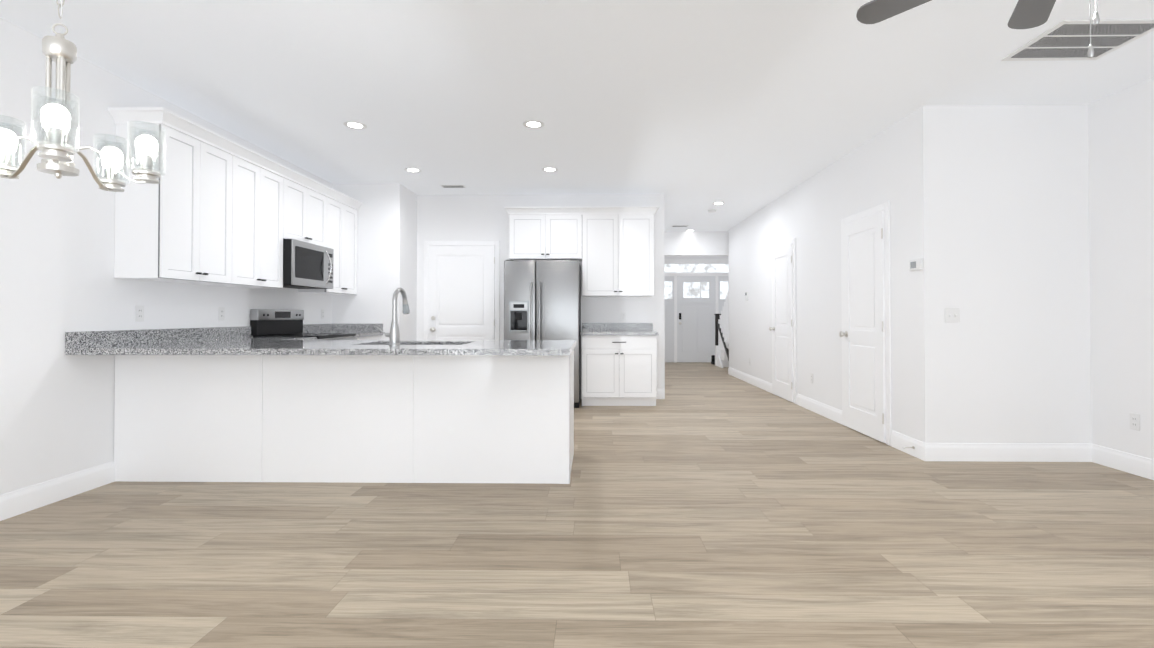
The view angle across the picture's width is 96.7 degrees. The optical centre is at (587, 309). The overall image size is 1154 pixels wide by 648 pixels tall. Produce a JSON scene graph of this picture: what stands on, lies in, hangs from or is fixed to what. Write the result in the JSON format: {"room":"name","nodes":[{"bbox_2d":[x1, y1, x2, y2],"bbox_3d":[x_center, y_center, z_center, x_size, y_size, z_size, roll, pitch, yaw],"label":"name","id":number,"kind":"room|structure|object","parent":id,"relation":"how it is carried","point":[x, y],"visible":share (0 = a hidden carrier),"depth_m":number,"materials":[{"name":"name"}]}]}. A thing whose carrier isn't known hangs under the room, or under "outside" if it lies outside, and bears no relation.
{"room":"kitchen","nodes":[
{"label":"kitchen","id":0,"kind":"room"},
{"bbox_2d":[0,18,331,494],"bbox_3d":[-3.276,-0.231,1.937,0.120,2.740,8.990,0,-1,1],"label":"wall","id":1,"kind":"structure","parent":0,"point":[58,280],"depth_m":3.16,"materials":[{"name":"paint"}]},
{"bbox_2d":[0,461,114,520],"bbox_3d":[-3.231,1.054,0.440,0.014,0.137,6.025,0,-1,1],"label":"baseboard","id":2,"kind":"structure","parent":1,"relation":"attached to","point":[23,500],"depth_m":3.06,"materials":[{"name":"paint"}]},
{"bbox_2d":[135,305,143,321],"bbox_3d":[-3.186,0.028,3.648,0.008,0.115,0.070,0,-1,1],"label":"outlet","id":3,"kind":"object","parent":1,"relation":"attached to","point":[139,313],"depth_m":3.64,"materials":[{"name":"plastic"}]},
{"bbox_2d":[112,107,239,286],"bbox_3d":[-3.026,-0.775,3.827,0.317,1.130,0.736,0,-1,1],"label":"upper cabinet","id":4,"kind":"object","parent":1,"relation":"attached to","point":[213,208],"depth_m":3.63,"materials":[{"name":"paint"}]},
{"bbox_2d":[218,307,224,320],"bbox_3d":[-3.174,0.037,4.448,0.008,0.115,0.070,0,-1,1],"label":"outlet","id":5,"kind":"object","parent":1,"relation":"attached to","point":[221,313],"depth_m":4.44,"materials":[{"name":"plastic"}]},
{"bbox_2d":[239,147,291,287],"bbox_3d":[-3.017,-0.768,4.473,0.317,1.130,0.799,0,-1,1],"label":"upper cabinet","id":6,"kind":"object","parent":1,"relation":"attached to","point":[265,184],"depth_m":4.51,"materials":[{"name":"paint"}]},
{"bbox_2d":[288,171,311,243],"bbox_3d":[-3.009,-0.997,5.037,0.317,0.660,0.447,0,-1,1],"label":"upper cabinet","id":7,"kind":"object","parent":1,"relation":"attached to","point":[300,209],"depth_m":5.09,"materials":[{"name":"paint"}]},
{"bbox_2d":[283,239,333,288],"bbox_3d":[-2.930,-0.444,5.190,0.468,0.435,0.756,0,-1,1],"label":"microwave","id":8,"kind":"object","parent":7,"relation":"attached to","point":[306,265],"visible":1,"depth_m":5.05,"materials":[{"name":"metal"}]},
{"bbox_2d":[312,179,327,247],"bbox_3d":[-3.004,-0.994,5.366,0.317,0.660,0.447,0,-1,1],"label":"upper cabinet","id":9,"kind":"object","parent":1,"relation":"attached to","point":[319,192],"depth_m":5.45,"materials":[{"name":"paint"}]},
{"bbox_2d":[321,309,323,318],"bbox_3d":[-3.149,0.055,6.098,0.008,0.115,0.070,0,-1,1],"label":"outlet","id":10,"kind":"object","parent":1,"relation":"attached to","point":[322,310],"depth_m":6.09,"materials":[{"name":"plastic"}]},
{"bbox_2d":[298,187,359,294],"bbox_3d":[-2.995,-0.753,5.919,0.317,1.130,0.785,0,-1,1],"label":"upper cabinet","id":11,"kind":"object","parent":1,"relation":"attached to","point":[342,211],"depth_m":5.93,"materials":[{"name":"paint"}]},
{"bbox_2d":[331,183,416,339],"bbox_3d":[-2.726,-0.179,6.669,0.840,2.740,0.730,0,-1,1],"label":"wall jog","id":12,"kind":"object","parent":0,"point":[387,245],"visible":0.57,"depth_m":6.31,"materials":[{"name":"paint"}]},
{"bbox_2d":[417,194,664,398],"bbox_3d":[-0.636,-0.176,6.943,3.330,2.740,0.120,0,-1,1],"label":"wall","id":13,"kind":"structure","parent":0,"point":[462,217],"depth_m":6.90,"materials":[{"name":"paint"}]},
{"bbox_2d":[428,246,494,339],"bbox_3d":[-1.689,0.163,6.843,0.894,2.040,0.098,0,-1,1],"label":"door","id":14,"kind":"structure","parent":13,"relation":"in","point":[461,292],"depth_m":6.87,"materials":[{"name":"paint"}]},
{"bbox_2d":[424,241,499,339],"bbox_3d":[-1.692,0.134,6.886,1.022,2.118,0.018,0,-1,1],"label":"door frame","id":15,"kind":"structure","parent":13,"relation":"attached to","point":[427,244],"depth_m":6.88,"materials":[{"name":"paint"}]},
{"bbox_2d":[508,206,551,260],"bbox_3d":[-0.741,-0.978,6.727,0.527,0.660,0.327,0,-1,1],"label":"upper cabinet","id":16,"kind":"object","parent":13,"relation":"attached to","point":[530,227],"depth_m":6.57,"materials":[{"name":"paint"}]},
{"bbox_2d":[552,206,583,259],"bbox_3d":[-0.334,-0.978,6.721,0.527,0.660,0.327,0,-1,1],"label":"upper cabinet","id":17,"kind":"object","parent":13,"relation":"attached to","point":[567,221],"depth_m":6.56,"materials":[{"name":"paint"}]},
{"bbox_2d":[576,206,655,296],"bbox_3d":[0.360,-0.741,6.708,0.980,1.135,0.327,0,-1,1],"label":"upper cabinet","id":18,"kind":"object","parent":13,"relation":"attached to","point":[611,248],"depth_m":6.55,"materials":[{"name":"paint"}]},
{"bbox_2d":[0,362,1153,647],"bbox_3d":[0.407,1.200,4.772,7.760,0.060,15.200,0,-1,1],"label":"floor","id":19,"kind":"structure","parent":0,"point":[706,504],"depth_m":2.42,"materials":[{"name":"brown wood"}]},
{"bbox_2d":[114,355,221,481],"bbox_3d":[-2.826,0.723,3.829,0.718,0.874,0.753,0,-1,1],"label":"peninsula panel","id":20,"kind":"object","parent":19,"relation":"on","point":[168,408],"depth_m":3.45,"materials":[{"name":"paint"}]},
{"bbox_2d":[222,355,281,481],"bbox_3d":[-2.287,0.723,3.822,0.477,0.874,0.750,0,-1,1],"label":"peninsula panel","id":21,"kind":"object","parent":19,"relation":"on","point":[251,384],"depth_m":3.44,"materials":[{"name":"paint"}]},
{"bbox_2d":[250,309,356,339],"bbox_3d":[-2.800,0.587,5.176,0.727,1.175,0.756,0,-1,1],"label":"range","id":22,"kind":"object","parent":19,"relation":"on","point":[274,323],"visible":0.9,"depth_m":5.09,"materials":[{"name":"silver metal"}]},
{"bbox_2d":[282,355,393,482],"bbox_3d":[-1.888,0.723,3.816,0.561,0.874,0.750,0,-1,1],"label":"peninsula panel","id":23,"kind":"object","parent":19,"relation":"on","point":[315,388],"depth_m":3.43,"materials":[{"name":"paint"}]},
{"bbox_2d":[357,335,379,339],"bbox_3d":[-2.851,0.746,5.927,0.607,0.874,0.731,0,-1,1],"label":"peninsula panel","id":24,"kind":"object","parent":19,"relation":"on","point":[370,338],"depth_m":5.94,"materials":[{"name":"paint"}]},
{"bbox_2d":[346,374,433,482],"bbox_3d":[-1.453,0.850,3.809,0.409,0.620,0.750,0,-1,1],"label":"peninsula panel","id":25,"kind":"object","parent":19,"relation":"on","point":[369,418],"depth_m":3.43,"materials":[{"name":"paint"}]},
{"bbox_2d":[402,374,449,482],"bbox_3d":[-1.043,0.850,3.802,0.410,0.620,0.750,0,-1,1],"label":"peninsula panel","id":26,"kind":"object","parent":19,"relation":"on","point":[426,403],"depth_m":3.42,"materials":[{"name":"paint"}]},
{"bbox_2d":[450,355,501,482],"bbox_3d":[-0.653,0.723,3.798,0.472,0.874,0.750,0,-1,1],"label":"peninsula panel","id":27,"kind":"object","parent":19,"relation":"on","point":[475,380],"depth_m":3.42,"materials":[{"name":"paint"}]},
{"bbox_2d":[502,350,573,483],"bbox_3d":[-0.326,0.722,3.787,0.423,0.874,0.762,0,-1,1],"label":"peninsula panel","id":28,"kind":"object","parent":19,"relation":"on","point":[538,391],"depth_m":3.41,"materials":[{"name":"paint"}]},
{"bbox_2d":[65,324,575,355],"bbox_3d":[-1.644,0.213,3.653,3.088,0.140,1.080,0,-1,1],"label":"countertop","id":29,"kind":"structure","parent":28,"relation":"on","point":[215,341],"depth_m":3.10,"materials":[{"name":"grey stone"}]},
{"bbox_2d":[377,287,409,344],"bbox_3d":[-1.348,0.044,3.560,0.156,0.395,0.242,0,-1,1],"label":"faucet","id":30,"kind":"object","parent":29,"relation":"on","point":[393,335],"visible":1,"depth_m":3.46,"materials":[{"name":"metal"}]},
{"bbox_2d":[504,260,580,407],"bbox_3d":[-0.551,0.295,6.462,0.905,1.787,0.790,0,-1,1],"label":"refrigerator","id":31,"kind":"object","parent":19,"relation":"on","point":[542,299],"visible":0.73,"depth_m":6.13,"materials":[{"name":"metal"}]},
{"bbox_2d":[582,335,656,405],"bbox_3d":[0.388,0.752,6.537,0.918,0.874,0.634,0,-1,1],"label":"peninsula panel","id":32,"kind":"object","parent":19,"relation":"on","point":[619,370],"visible":1,"depth_m":6.26,"materials":[{"name":"paint"}]},
{"bbox_2d":[581,323,658,334],"bbox_3d":[0.390,0.244,6.542,0.945,0.140,0.637,0,-1,1],"label":"countertop","id":33,"kind":"structure","parent":32,"relation":"on","point":[617,328],"depth_m":6.83,"materials":[{"name":"stone"}]},
{"bbox_2d":[711,355,714,364],"bbox_3d":[2.889,1.146,11.687,0.120,0.200,0.260,0,-1,1],"label":"boot","id":34,"kind":"object","parent":19,"relation":"on","point":[713,359],"visible":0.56,"depth_m":11.70,"materials":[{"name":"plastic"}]},
{"bbox_2d":[714,292,728,367],"bbox_3d":[3.298,0.904,10.251,0.980,4.583,2.679,0,-1,1],"label":"stairs","id":35,"kind":"structure","parent":19,"relation":"on","point":[721,344],"depth_m":11.00,"materials":[{"name":"paint"}]},
{"bbox_2d":[0,0,1153,231],"bbox_3d":[0.407,-1.610,4.803,7.760,0.080,15.200,0,-1,1],"label":"ceiling","id":36,"kind":"structure","parent":0,"point":[692,110],"depth_m":3.51,"materials":[{"name":"paint"}]},
{"bbox_2d":[0,0,165,191],"bbox_3d":[-1.625,-1.002,1.581,0.489,1.204,0.490,0,-1,1],"label":"chandelier","id":37,"kind":"object","parent":36,"relation":"hanging from","point":[58,145],"visible":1,"depth_m":1.58,"materials":[{"name":"silver metal"}]},
{"bbox_2d":[343,121,366,128],"bbox_3d":[-1.985,-1.572,4.378,0.184,0.004,0.184,0,-1,1],"label":"recessed light","id":38,"kind":"object","parent":36,"relation":"in","point":[354,125],"visible":1,"depth_m":4.38,"materials":[{"name":"plastic"}]},
{"bbox_2d":[404,168,421,171],"bbox_3d":[-1.950,-1.557,5.727,0.184,0.004,0.184,0,-1,1],"label":"recessed light","id":39,"kind":"object","parent":36,"relation":"in","point":[412,169],"visible":1,"depth_m":5.72,"materials":[{"name":"plastic"}]},
{"bbox_2d":[440,185,465,187],"bbox_3d":[-1.689,-1.547,6.444,0.300,0.007,0.120,0,-1,1],"label":"ceiling vent","id":40,"kind":"object","parent":36,"relation":"in","point":[453,186],"depth_m":6.44,"materials":[{"name":"plastic"}]},
{"bbox_2d":[523,120,543,127],"bbox_3d":[-0.460,-1.572,4.355,0.184,0.004,0.184,0,-1,1],"label":"recessed light","id":41,"kind":"object","parent":36,"relation":"in","point":[533,124],"visible":1,"depth_m":4.35,"materials":[{"name":"plastic"}]},
{"bbox_2d":[542,167,557,171],"bbox_3d":[-0.420,-1.557,5.705,0.184,0.004,0.184,0,-1,1],"label":"recessed light","id":42,"kind":"object","parent":36,"relation":"in","point":[549,169],"visible":1,"depth_m":5.70,"materials":[{"name":"plastic"}]},
{"bbox_2d":[671,225,688,226],"bbox_3d":[1.674,-1.516,9.314,0.300,0.007,0.120,0,-1,1],"label":"ceiling vent","id":43,"kind":"object","parent":36,"relation":"in","point":[672,225],"depth_m":9.29,"materials":[{"name":"plastic"}]},
{"bbox_2d":[712,202,724,204],"bbox_3d":[1.896,-1.538,7.431,0.184,0.004,0.184,0,-1,1],"label":"recessed light","id":44,"kind":"object","parent":36,"relation":"in","point":[717,203],"visible":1,"depth_m":7.43,"materials":[{"name":"plastic"}]},
{"bbox_2d":[856,0,1099,57],"bbox_3d":[1.619,-1.198,1.672,1.265,0.809,1.246,0,-1,1],"label":"ceiling fan","id":45,"kind":"object","parent":36,"relation":"hanging from","point":[1027,14],"visible":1,"depth_m":2.14,"materials":[{"name":"grey metal"}]},
{"bbox_2d":[1000,19,1153,60],"bbox_3d":[2.913,-1.584,3.030,0.595,0.008,0.440,0,-1,1],"label":"ceiling vent","id":46,"kind":"object","parent":36,"relation":"in","point":[1065,40],"visible":0.98,"depth_m":3.01,"materials":[{"name":"plastic"}]},
{"bbox_2d":[664,231,728,255],"bbox_3d":[2.469,-1.283,9.980,2.790,0.460,0.120,0,-1,1],"label":"header","id":47,"kind":"object","parent":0,"point":[696,243],"visible":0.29,"depth_m":9.93,"materials":[{"name":"paint"}]},
{"bbox_2d":[665,256,728,258],"bbox_3d":[2.542,-0.119,12.216,3.110,2.740,0.120,0,-1,1],"label":"wall","id":48,"kind":"structure","parent":0,"point":[696,257],"depth_m":12.17,"materials":[{"name":"paint"}]},
{"bbox_2d":[677,276,715,361],"bbox_3d":[2.565,0.224,12.099,0.910,2.028,0.098,0,-1,1],"label":"entry door","id":49,"kind":"structure","parent":48,"relation":"in","point":[696,303],"depth_m":12.11,"materials":[{"name":"paint"}]},
{"bbox_2d":[665,259,728,362],"bbox_3d":[2.566,0.025,12.126,1.780,2.450,0.053,0,-1,1],"label":"trim","id":50,"kind":"structure","parent":48,"relation":"attached to","point":[717,268],"depth_m":12.12,"materials":[{"name":"paint"}]},
{"bbox_2d":[728,106,940,442],"bbox_3d":[2.698,-0.177,6.854,0.120,2.740,5.800,0,-1,1],"label":"wall","id":51,"kind":"structure","parent":0,"point":[896,165],"depth_m":5.14,"materials":[{"name":"paint"}]},
{"bbox_2d":[728,367,771,392],"bbox_3d":[2.656,1.143,8.528,0.014,0.137,2.425,0,-1,1],"label":"baseboard","id":52,"kind":"structure","parent":51,"relation":"attached to","point":[757,382],"depth_m":8.28,"materials":[{"name":"paint"}]},
{"bbox_2d":[769,244,793,401],"bbox_3d":[2.586,0.173,6.888,0.098,2.020,0.724,0,-1,1],"label":"hall door","id":53,"kind":"structure","parent":51,"relation":"in","point":[781,328],"depth_m":6.85,"materials":[{"name":"paint"}]},
{"bbox_2d":[772,238,796,403],"bbox_3d":[2.629,0.144,6.891,0.018,2.098,0.852,0,-1,1],"label":"door frame","id":54,"kind":"structure","parent":51,"relation":"attached to","point":[786,243],"depth_m":6.49,"materials":[{"name":"paint"}]},
{"bbox_2d":[796,393,841,423],"bbox_3d":[2.616,1.113,5.846,0.014,0.137,1.200,0,-1,1],"label":"baseboard","id":55,"kind":"structure","parent":51,"relation":"attached to","point":[827,411],"depth_m":5.75,"materials":[{"name":"paint"}]},
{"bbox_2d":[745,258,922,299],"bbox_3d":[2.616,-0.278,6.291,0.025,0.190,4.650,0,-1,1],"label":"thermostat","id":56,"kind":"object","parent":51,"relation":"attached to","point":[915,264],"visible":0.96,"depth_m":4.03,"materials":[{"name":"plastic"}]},
{"bbox_2d":[839,211,885,442],"bbox_3d":[2.555,0.151,4.818,0.098,2.020,0.724,0,-1,1],"label":"hall door","id":57,"kind":"structure","parent":51,"relation":"in","point":[862,334],"depth_m":4.76,"materials":[{"name":"paint"}]},
{"bbox_2d":[841,201,891,445],"bbox_3d":[2.598,0.122,4.822,0.018,2.098,0.852,0,-1,1],"label":"door frame","id":58,"kind":"structure","parent":51,"relation":"attached to","point":[885,206],"depth_m":4.43,"materials":[{"name":"paint"}]},
{"bbox_2d":[891,430,919,458],"bbox_3d":[2.591,1.095,4.158,0.014,0.137,0.435,0,-1,1],"label":"baseboard","id":59,"kind":"structure","parent":51,"relation":"attached to","point":[898,440],"depth_m":4.17,"materials":[{"name":"paint"}]},
{"bbox_2d":[939,105,1091,442],"bbox_3d":[3.285,-0.208,4.005,1.140,2.740,0.120,0,-1,1],"label":"wall","id":60,"kind":"structure","parent":0,"point":[1015,349],"depth_m":3.94,"materials":[{"name":"paint"}]},
{"bbox_2d":[945,307,959,321],"bbox_3d":[2.805,0.041,3.941,0.115,0.115,0.015,0,-1,1],"label":"light switch","id":61,"kind":"object","parent":60,"relation":"attached to","point":[952,314],"depth_m":3.94,"materials":[{"name":"plastic"}]},
{"bbox_2d":[920,441,1091,461],"bbox_3d":[3.208,1.092,3.925,1.254,0.137,0.014,0,-1,1],"label":"baseboard","id":62,"kind":"structure","parent":60,"relation":"attached to","point":[979,452],"depth_m":3.92,"materials":[{"name":"paint"}]},
{"bbox_2d":[1088,77,1153,458],"bbox_3d":[3.866,-0.244,0.696,0.120,2.740,6.720,0,-1,1],"label":"wall","id":63,"kind":"structure","parent":0,"point":[1121,173],"depth_m":3.69,"materials":[{"name":"paint"}]},
{"bbox_2d":[1092,444,1153,479],"bbox_3d":[3.799,1.056,0.623,0.014,0.137,6.600,0,-1,1],"label":"baseboard","id":64,"kind":"structure","parent":63,"relation":"attached to","point":[1141,466],"depth_m":3.67,"materials":[{"name":"paint"}]},
{"bbox_2d":[1130,413,1139,430],"bbox_3d":[3.845,0.787,3.606,0.008,0.115,0.070,0,-1,1],"label":"outlet","id":65,"kind":"object","parent":63,"relation":"attached to","point":[1134,418],"depth_m":3.60,"materials":[{"name":"plastic"}]}
]}

